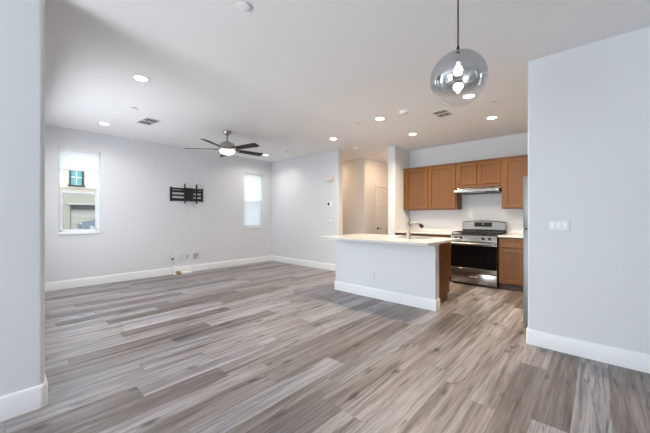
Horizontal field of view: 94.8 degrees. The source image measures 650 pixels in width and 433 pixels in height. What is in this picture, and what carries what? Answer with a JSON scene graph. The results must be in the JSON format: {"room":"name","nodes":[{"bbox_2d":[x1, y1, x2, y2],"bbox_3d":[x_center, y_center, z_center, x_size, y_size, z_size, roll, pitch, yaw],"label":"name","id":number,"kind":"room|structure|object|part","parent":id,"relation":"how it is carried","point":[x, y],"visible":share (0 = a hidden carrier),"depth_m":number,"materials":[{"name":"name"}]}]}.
{"room":"empty living room","nodes":[
{"label":"empty living room","id":0,"kind":"room"},
{"bbox_2d":[0,0,44,396],"bbox_3d":[-3.038,-0.131,0.750,0.150,2.743,3.409,0,0,42],"label":"wall","id":1,"kind":"structure","parent":0,"point":[22,22],"depth_m":1.88,"materials":[{"name":"white paint"}]},
{"bbox_2d":[0,375,47,421],"bbox_3d":[-4.459,1.169,2.058,4.045,0.145,3.425,0,0,42],"label":"baseboard","id":2,"kind":"structure","parent":1,"relation":"attached to","point":[21,402],"depth_m":1.87,"materials":[{"name":"white wood"}]},
{"bbox_2d":[45,125,271,282],"bbox_3d":[-1.515,-0.131,8.399,0.160,2.743,9.941,0,0,42],"label":"wall","id":3,"kind":"structure","parent":0,"point":[141,228],"depth_m":6.06,"materials":[{"name":"white paint"}]},
{"bbox_2d":[58,149,100,234],"bbox_3d":[-4.339,-0.425,5.280,0.167,1.487,0.587,0,0,42],"label":"window","id":4,"kind":"structure","parent":3,"relation":"in","point":[96,230],"depth_m":5.31,"materials":[{"name":"white"}]},
{"bbox_2d":[58,147,99,172],"bbox_3d":[-4.327,-0.981,5.269,0.044,0.374,0.571,0,0,42],"label":"window shade","id":5,"kind":"object","parent":4,"relation":"attached to","point":[69,159],"visible":1,"depth_m":5.25,"materials":[{"name":"white fabric"}]},
{"bbox_3d":[-4.327,-0.803,5.269,0.028,0.018,0.567,0,0,42],"label":"rail","id":6,"kind":"part","parent":5,"relation":"part of","materials":[{"name":"white"}]},
{"bbox_3d":[-4.367,-0.081,5.305,0.036,0.698,0.523,0,0,42],"label":"sash","id":7,"kind":"part","parent":4,"relation":"part of","materials":[{"name":"white"}]},
{"bbox_3d":[-4.311,0.306,5.255,0.092,0.023,0.587,0,0,42],"label":"sill","id":8,"kind":"part","parent":4,"relation":"part of","materials":[{"name":"white"}]},
{"bbox_2d":[45,255,271,291],"bbox_3d":[-3.143,1.169,6.487,0.016,0.145,4.922,0,0,42],"label":"baseboard","id":9,"kind":"structure","parent":3,"relation":"attached to","point":[66,284],"depth_m":5.91,"materials":[{"name":"white wood"}]},
{"bbox_2d":[170,184,202,203],"bbox_3d":[-3.015,-0.487,6.564,0.097,0.433,0.717,0,0,42],"label":"mount","id":10,"kind":"object","parent":3,"relation":"attached to","point":[188,195],"visible":1,"depth_m":6.53,"materials":[{"name":"black metal"}]},
{"bbox_3d":[-3.004,-0.474,6.583,0.059,0.280,0.180,0,0,42],"label":"arm plate","id":11,"kind":"part","parent":10,"relation":"part of","materials":[{"name":"black metal"}]},
{"bbox_3d":[-2.971,-0.471,6.587,0.015,0.245,0.400,0,0,42],"label":"cross rail","id":12,"kind":"part","parent":10,"relation":"part of","materials":[{"name":"black metal"}]},
{"bbox_2d":[244,173,261,225],"bbox_3d":[-1.917,-0.432,7.907,0.044,1.376,0.577,0,0,42],"label":"window shade","id":13,"kind":"object","parent":3,"relation":"attached to","point":[252,182],"visible":0.98,"depth_m":7.91,"materials":[{"name":"white fabric"}]},
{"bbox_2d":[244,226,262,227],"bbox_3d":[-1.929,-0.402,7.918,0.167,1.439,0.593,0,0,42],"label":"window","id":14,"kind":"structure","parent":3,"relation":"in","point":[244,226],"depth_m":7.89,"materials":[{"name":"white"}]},
{"bbox_2d":[272,149,342,264],"bbox_3d":[-0.533,-0.131,7.580,2.395,2.743,0.180,0,0,42],"label":"wall","id":15,"kind":"structure","parent":0,"point":[301,192],"depth_m":7.34,"materials":[{"name":"white paint"}]},
{"bbox_2d":[272,255,335,270],"bbox_3d":[-0.527,1.169,7.574,2.411,0.145,0.212,0,0,42],"label":"baseboard","id":16,"kind":"structure","parent":15,"relation":"attached to","point":[327,266],"depth_m":7.39,"materials":[{"name":"white"}]},
{"bbox_2d":[327,201,331,206],"bbox_3d":[0.101,-0.277,6.858,0.150,0.120,0.030,0,0,42],"label":"thermostat","id":17,"kind":"object","parent":15,"relation":"attached to","point":[329,203],"visible":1,"depth_m":6.85,"materials":[{"name":"white plastic"}]},
{"bbox_2d":[326,175,333,181],"bbox_3d":[0.111,-0.854,6.839,0.200,0.140,0.045,0,0,42],"label":"door chime","id":18,"kind":"object","parent":15,"relation":"attached to","point":[328,178],"visible":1,"depth_m":6.82,"materials":[{"name":"beige plastic"}]},
{"bbox_2d":[0,261,649,432],"bbox_3d":[0.774,1.301,3.999,9.750,0.120,13.650,0,0,42],"label":"floor","id":19,"kind":"structure","parent":0,"point":[268,346],"depth_m":2.46,"materials":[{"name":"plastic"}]},
{"bbox_2d":[172,265,176,274],"bbox_3d":[-3.208,1.150,6.359,0.089,0.182,0.070,0,0,42],"label":"cable cover","id":20,"kind":"object","parent":19,"relation":"on","point":[173,267],"visible":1,"depth_m":6.36,"materials":[{"name":"white plastic"}]},
{"bbox_2d":[179,270,192,273],"bbox_3d":[-3.024,1.217,6.436,0.110,0.048,0.294,0,0,42],"label":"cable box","id":21,"kind":"object","parent":19,"relation":"on","point":[188,271],"visible":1,"depth_m":6.42,"materials":[{"name":"white plastic"}]},
{"bbox_2d":[334,240,448,311],"bbox_3d":[1.050,0.799,4.736,1.739,0.884,0.741,0,0,42],"label":"kitchen island","id":22,"kind":"object","parent":19,"relation":"on","point":[410,275],"visible":0.91,"depth_m":4.34,"materials":[{"name":"white paint"}]},
{"bbox_3d":[0.846,1.169,4.513,1.739,0.145,0.138,0,0,42],"label":"baseboard","id":23,"kind":"part","parent":22,"relation":"part of","materials":[{"name":"white"}]},
{"bbox_2d":[319,233,460,245],"bbox_3d":[0.954,0.342,4.583,1.792,0.030,1.145,0,0,42],"label":"island countertop","id":24,"kind":"structure","parent":22,"relation":"on","point":[380,238],"depth_m":4.35,"materials":[{"name":"white stone"}]},
{"bbox_2d":[406,218,423,238],"bbox_3d":[1.302,0.176,4.313,0.251,0.303,0.060,0,0,2],"label":"faucet","id":25,"kind":"object","parent":24,"relation":"on","point":[408,225],"visible":1,"depth_m":4.30,"materials":[{"name":"silver metal"}]},
{"bbox_3d":[1.661,0.799,4.272,0.020,0.884,0.601,0,0,42],"label":"panel","id":26,"kind":"part","parent":22,"relation":"part of","materials":[{"name":"brown wood"}]},
{"bbox_2d":[396,233,451,281],"bbox_3d":[2.170,0.799,6.247,1.173,0.883,0.663,0,0,42],"label":"base cabinet","id":27,"kind":"object","parent":19,"relation":"on","point":[404,234],"visible":0.11,"depth_m":5.75,"materials":[{"name":"brown wood"}]},
{"bbox_2d":[395,228,462,234],"bbox_3d":[2.161,0.312,6.236,1.176,0.090,0.694,0,0,42],"label":"countertop","id":28,"kind":"structure","parent":27,"relation":"on","point":[438,231],"depth_m":6.32,"materials":[{"name":"white stone"}]},
{"bbox_3d":[2.216,0.453,5.770,0.370,0.147,0.019,0,0,42],"label":"drawer","id":29,"kind":"part","parent":27,"relation":"part of","materials":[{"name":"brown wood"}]},
{"bbox_3d":[2.216,0.839,5.770,0.370,0.575,0.019,0,0,42],"label":"door","id":30,"kind":"part","parent":27,"relation":"part of","materials":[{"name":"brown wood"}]},
{"bbox_2d":[451,220,505,288],"bbox_3d":[2.834,0.663,5.529,0.760,1.155,0.773,0,0,42],"label":"range","id":31,"kind":"object","parent":19,"relation":"on","point":[475,257],"visible":0.95,"depth_m":5.31,"materials":[{"name":"silver metal"}]},
{"bbox_3d":[2.594,0.489,5.266,0.720,0.031,0.060,0,0,42],"label":"handle","id":32,"kind":"part","parent":31,"relation":"part of","materials":[{"name":"silver metal"}]},
{"bbox_3d":[2.626,1.105,5.301,0.760,0.183,0.034,0,0,42],"label":"drawer","id":33,"kind":"part","parent":31,"relation":"part of","materials":[{"name":"silver metal"}]},
{"bbox_3d":[2.640,0.400,5.316,0.760,0.103,0.085,0,0,42],"label":"control panel","id":34,"kind":"part","parent":31,"relation":"part of","materials":[{"name":"silver metal"}]},
{"bbox_2d":[451,233,501,236],"bbox_3d":[2.842,0.341,5.537,0.760,0.015,0.630,0,0,42],"label":"cooktop","id":35,"kind":"object","parent":31,"relation":"in","point":[456,234],"depth_m":5.39,"materials":[{"name":"black metal"}]},
{"bbox_2d":[499,237,522,291],"bbox_3d":[3.725,0.799,4.828,1.485,0.883,0.663,0,0,42],"label":"base cabinet","id":36,"kind":"object","parent":19,"relation":"on","point":[510,249],"visible":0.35,"depth_m":4.96,"materials":[{"name":"brown wood"}]},
{"bbox_2d":[498,230,522,237],"bbox_3d":[3.714,0.312,4.818,1.487,0.090,0.694,0,0,42],"label":"countertop","id":37,"kind":"structure","parent":36,"relation":"on","point":[510,234],"depth_m":5.29,"materials":[{"name":"white stone"}]},
{"bbox_3d":[3.099,0.839,4.970,0.229,0.467,0.004,0,0,42],"label":"door panel","id":38,"kind":"part","parent":36,"relation":"part of","materials":[{"name":"brown wood"}]},
{"bbox_3d":[3.095,0.453,4.966,0.337,0.147,0.019,0,0,42],"label":"drawer","id":39,"kind":"part","parent":36,"relation":"part of","materials":[{"name":"brown wood"}]},
{"bbox_3d":[3.095,0.839,4.966,0.337,0.575,0.019,0,0,42],"label":"door","id":40,"kind":"part","parent":36,"relation":"part of","materials":[{"name":"brown wood"}]},
{"bbox_2d":[523,176,527,334],"bbox_3d":[2.586,0.415,3.146,0.824,1.652,0.766,0,0,42],"label":"refrigerator","id":41,"kind":"object","parent":19,"relation":"on","point":[525,179],"visible":0.1,"depth_m":3.10,"materials":[{"name":"grey metal"}]},
{"bbox_3d":[2.343,0.652,3.372,0.062,1.027,0.760,0,0,42],"label":"door","id":42,"kind":"part","parent":41,"relation":"part of","materials":[{"name":"grey metal"}]},
{"bbox_3d":[2.343,-0.141,3.372,0.062,0.540,0.760,0,0,42],"label":"freezer door","id":43,"kind":"part","parent":41,"relation":"part of","materials":[{"name":"grey metal"}]},
{"bbox_2d":[45,0,649,163],"bbox_3d":[0.774,-1.602,3.999,9.750,0.200,13.650,0,0,42],"label":"ceiling","id":44,"kind":"structure","parent":0,"point":[281,76],"depth_m":2.98,"materials":[{"name":"white paint"}]},
{"bbox_2d":[97,122,110,124],"bbox_3d":[-3.582,-1.498,4.842,0.176,0.008,0.176,0,0,42],"label":"recessed light","id":45,"kind":"object","parent":44,"relation":"in","point":[101,123],"visible":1,"depth_m":4.83,"materials":[{"name":"white plastic"}]},
{"bbox_2d":[132,74,149,81],"bbox_3d":[-2.002,-1.498,3.250,0.176,0.008,0.176,0,0,42],"label":"recessed light","id":46,"kind":"object","parent":44,"relation":"in","point":[142,78],"visible":1,"depth_m":3.25,"materials":[{"name":"white plastic"}]},
{"bbox_2d":[135,117,162,125],"bbox_3d":[-2.805,-1.498,4.743,0.420,0.009,0.250,0,0,36],"label":"ceiling vent","id":47,"kind":"object","parent":44,"relation":"in","point":[147,121],"visible":1,"depth_m":4.74,"materials":[{"name":"white plastic"}]},
{"bbox_2d":[184,130,262,156],"bbox_3d":[-1.700,-1.295,5.323,1.377,0.414,1.347,0,0,42],"label":"ceiling fan","id":48,"kind":"object","parent":44,"relation":"hanging from","point":[226,148],"visible":1,"depth_m":5.20,"materials":[{"name":"silver metal"}]},
{"bbox_3d":[-1.823,-1.184,4.880,0.139,0.039,0.555,0,0,11],"label":"blade","id":49,"kind":"part","parent":48,"relation":"part of","materials":[{"name":"brown wood"}]},
{"bbox_3d":[-1.737,-1.125,5.304,0.272,0.073,0.272,0,0,42],"label":"lamp shade","id":50,"kind":"part","parent":48,"relation":"part of","materials":[{"name":"white glass"}]},
{"bbox_3d":[-1.361,-1.184,5.092,0.555,0.039,0.139,0,0,29],"label":"blade","id":51,"kind":"part","parent":48,"relation":"part of","materials":[{"name":"brown wood"}]},
{"bbox_3d":[-1.419,-1.184,5.597,0.555,0.039,0.139,0,0,-43],"label":"blade","id":52,"kind":"part","parent":48,"relation":"part of","materials":[{"name":"brown wood"}]},
{"bbox_2d":[236,1,250,11],"bbox_3d":[-0.585,-1.496,2.132,0.104,0.012,0.104,0,0,42],"label":"smoke detector","id":53,"kind":"object","parent":44,"relation":"attached to","point":[241,6],"visible":1,"depth_m":2.12,"materials":[{"name":"white plastic"}]},
{"bbox_2d":[374,117,385,120],"bbox_3d":[0.846,-1.498,4.604,0.176,0.008,0.176,0,0,42],"label":"recessed light","id":54,"kind":"object","parent":44,"relation":"in","point":[376,118],"visible":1,"depth_m":4.58,"materials":[{"name":"white plastic"}]},
{"bbox_2d":[399,110,409,114],"bbox_3d":[1.143,-1.482,4.292,0.150,0.040,0.150,0,0,42],"label":"smoke detector","id":55,"kind":"object","parent":44,"relation":"attached to","point":[402,112],"visible":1,"depth_m":4.25,"materials":[{"name":"white plastic"}]},
{"bbox_2d":[430,109,454,117],"bbox_3d":[1.713,-1.498,4.367,0.240,0.009,0.330,0,0,42],"label":"ceiling vent","id":56,"kind":"object","parent":44,"relation":"in","point":[444,112],"visible":1,"depth_m":4.36,"materials":[{"name":"white plastic"}]},
{"bbox_2d":[430,0,487,106],"bbox_3d":[0.758,-1.067,1.700,0.300,0.871,0.300,0,0,42],"label":"pendant light","id":57,"kind":"object","parent":44,"relation":"hanging from","point":[459,70],"visible":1,"depth_m":1.69,"materials":[{"name":"glass"}]},
{"bbox_3d":[0.758,-1.222,1.700,0.008,0.521,0.008,0,0,42],"label":"cord","id":58,"kind":"part","parent":57,"relation":"part of","materials":[{"name":"black metal"}]},
{"bbox_3d":[0.758,-0.838,1.700,0.052,0.075,0.052,0,0,42],"label":"bulb","id":59,"kind":"part","parent":57,"relation":"part of","materials":[{"name":"white glass"}]},
{"bbox_3d":[0.758,-0.780,1.700,0.300,0.298,0.300,0,0,42],"label":"globe","id":60,"kind":"part","parent":57,"relation":"part of","materials":[{"name":"glass"}]},
{"bbox_2d":[461,93,476,98],"bbox_3d":[1.799,-1.498,3.734,0.176,0.008,0.176,0,0,42],"label":"recessed light","id":61,"kind":"object","parent":44,"relation":"in","point":[469,95],"visible":1,"depth_m":3.71,"materials":[{"name":"white plastic"}]},
{"bbox_2d":[486,116,498,119],"bbox_3d":[2.547,-1.498,4.553,0.176,0.008,0.176,0,0,42],"label":"recessed light","id":62,"kind":"object","parent":44,"relation":"in","point":[489,117],"visible":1,"depth_m":4.54,"materials":[{"name":"white plastic"}]},
{"bbox_2d":[343,158,387,234],"bbox_3d":[1.406,-0.131,9.799,2.265,2.743,3.633,0,0,42],"label":"wall","id":63,"kind":"structure","parent":0,"point":[360,176],"depth_m":7.93,"materials":[{"name":"white paint"}]},
{"bbox_2d":[375,184,387,234],"bbox_3d":[1.660,0.194,8.404,0.106,2.095,0.910,0,0,42],"label":"door","id":64,"kind":"structure","parent":63,"relation":"in","point":[381,194],"depth_m":8.33,"materials":[{"name":"white wood"}]},
{"bbox_2d":[388,146,409,234],"bbox_3d":[1.711,-0.131,6.748,0.174,2.743,0.847,0,0,42],"label":"wall partition","id":65,"kind":"structure","parent":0,"point":[398,158],"depth_m":6.46,"materials":[{"name":"white paint"}]},
{"bbox_2d":[410,132,527,233],"bbox_3d":[3.336,-0.131,5.736,3.590,2.743,0.150,0,0,42],"label":"wall","id":66,"kind":"structure","parent":0,"point":[475,207],"depth_m":5.98,"materials":[{"name":"white paint"}]},
{"bbox_2d":[403,163,461,209],"bbox_3d":[2.273,-0.591,6.380,1.145,0.920,0.328,0,0,42],"label":"upper cabinet","id":67,"kind":"object","parent":66,"relation":"attached to","point":[432,187],"visible":1,"depth_m":6.21,"materials":[{"name":"brown wood"}]},
{"bbox_3d":[1.978,-0.582,6.448,0.387,0.749,0.004,0,0,42],"label":"door panel","id":68,"kind":"part","parent":67,"relation":"part of","materials":[{"name":"brown wood"}]},
{"bbox_3d":[1.975,-0.582,6.444,0.495,0.857,0.019,0,0,42],"label":"door","id":69,"kind":"part","parent":67,"relation":"part of","materials":[{"name":"brown wood"}]},
{"bbox_3d":[2.375,-0.582,6.078,0.534,0.857,0.019,0,0,42],"label":"door","id":70,"kind":"part","parent":67,"relation":"part of","materials":[{"name":"brown wood"}]},
{"bbox_3d":[2.379,-0.582,6.082,0.426,0.749,0.004,0,0,42],"label":"door panel","id":71,"kind":"part","parent":67,"relation":"part of","materials":[{"name":"brown wood"}]},
{"bbox_2d":[457,158,501,187],"bbox_3d":[2.983,-0.801,5.732,0.774,0.500,0.328,0,0,42],"label":"upper cabinet","id":72,"kind":"object","parent":66,"relation":"attached to","point":[486,172],"visible":0.97,"depth_m":5.59,"materials":[{"name":"brown wood"}]},
{"bbox_3d":[2.738,-0.805,5.754,0.230,0.301,0.004,0,0,42],"label":"door panel","id":73,"kind":"part","parent":72,"relation":"part of","materials":[{"name":"brown wood"}]},
{"bbox_3d":[2.734,-0.805,5.750,0.338,0.409,0.019,0,0,42],"label":"door","id":74,"kind":"part","parent":72,"relation":"part of","materials":[{"name":"brown wood"}]},
{"bbox_2d":[454,186,501,194],"bbox_3d":[2.923,-0.488,5.665,0.757,0.122,0.505,0,0,42],"label":"range hood","id":75,"kind":"object","parent":72,"relation":"attached to","point":[488,189],"visible":0.98,"depth_m":5.52,"materials":[{"name":"silver metal"}]},
{"bbox_3d":[3.017,-0.805,5.499,0.254,0.301,0.004,0,0,42],"label":"door panel","id":76,"kind":"part","parent":72,"relation":"part of","materials":[{"name":"brown wood"}]},
{"bbox_3d":[3.013,-0.805,5.495,0.362,0.409,0.019,0,0,42],"label":"door","id":77,"kind":"part","parent":72,"relation":"part of","materials":[{"name":"brown wood"}]},
{"bbox_2d":[501,154,527,208],"bbox_3d":[3.475,-0.591,5.283,0.554,0.920,0.328,0,0,42],"label":"upper cabinet","id":78,"kind":"object","parent":66,"relation":"attached to","point":[514,168],"visible":0.56,"depth_m":5.23,"materials":[{"name":"brown wood"}]},
{"bbox_3d":[3.378,-0.582,5.169,0.385,0.749,0.004,0,0,42],"label":"door panel","id":79,"kind":"part","parent":78,"relation":"part of","materials":[{"name":"brown wood"}]},
{"bbox_2d":[528,26,649,354],"bbox_3d":[3.162,-0.131,1.908,3.105,2.743,0.130,0,0,42],"label":"wall","id":80,"kind":"structure","parent":0,"point":[589,104],"depth_m":2.59,"materials":[{"name":"white paint"}]},
{"bbox_2d":[547,219,569,231],"bbox_3d":[2.143,0.086,2.741,0.165,0.112,0.014,0,0,42],"label":"light switch","id":81,"kind":"object","parent":80,"relation":"attached to","point":[560,225],"visible":1,"depth_m":2.74,"materials":[{"name":"white plastic"}]},
{"bbox_2d":[526,327,649,373],"bbox_3d":[3.150,1.169,1.908,3.121,0.145,0.146,0,0,42],"label":"baseboard","id":82,"kind":"structure","parent":80,"relation":"attached to","point":[633,360],"depth_m":2.58,"materials":[{"name":"white wood"}]},
{"label":"outside","id":83,"kind":"structure","parent":0,"visible":0},
{"bbox_3d":[-19.642,1.491,28.097,53.097,0.200,65.000,0,0,42],"label":"ground","id":84,"kind":"structure","parent":83,"visible":0},
{"bbox_2d":[60,169,96,229],"bbox_3d":[-26.781,-3.059,32.586,8.500,8.900,32.800,0,0,42],"label":"apartment building","id":85,"kind":"structure","parent":84,"relation":"on","point":[76,208],"depth_m":29.54,"materials":[{"name":"paint"}]},
{"bbox_3d":[-24.597,-3.859,29.535,0.040,1.600,1.000,0,0,42],"label":"pane","id":86,"kind":"part","parent":85,"relation":"part of","materials":[{"name":"teal glass"}]},
{"bbox_2d":[77,219,94,228],"bbox_3d":[-20.827,0.616,28.651,1.800,1.550,4.480,0,0,42],"label":"car","id":87,"kind":"object","parent":84,"relation":"on","point":[90,224],"visible":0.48,"depth_m":26.89,"materials":[{"name":"grey paint"}]}
]}

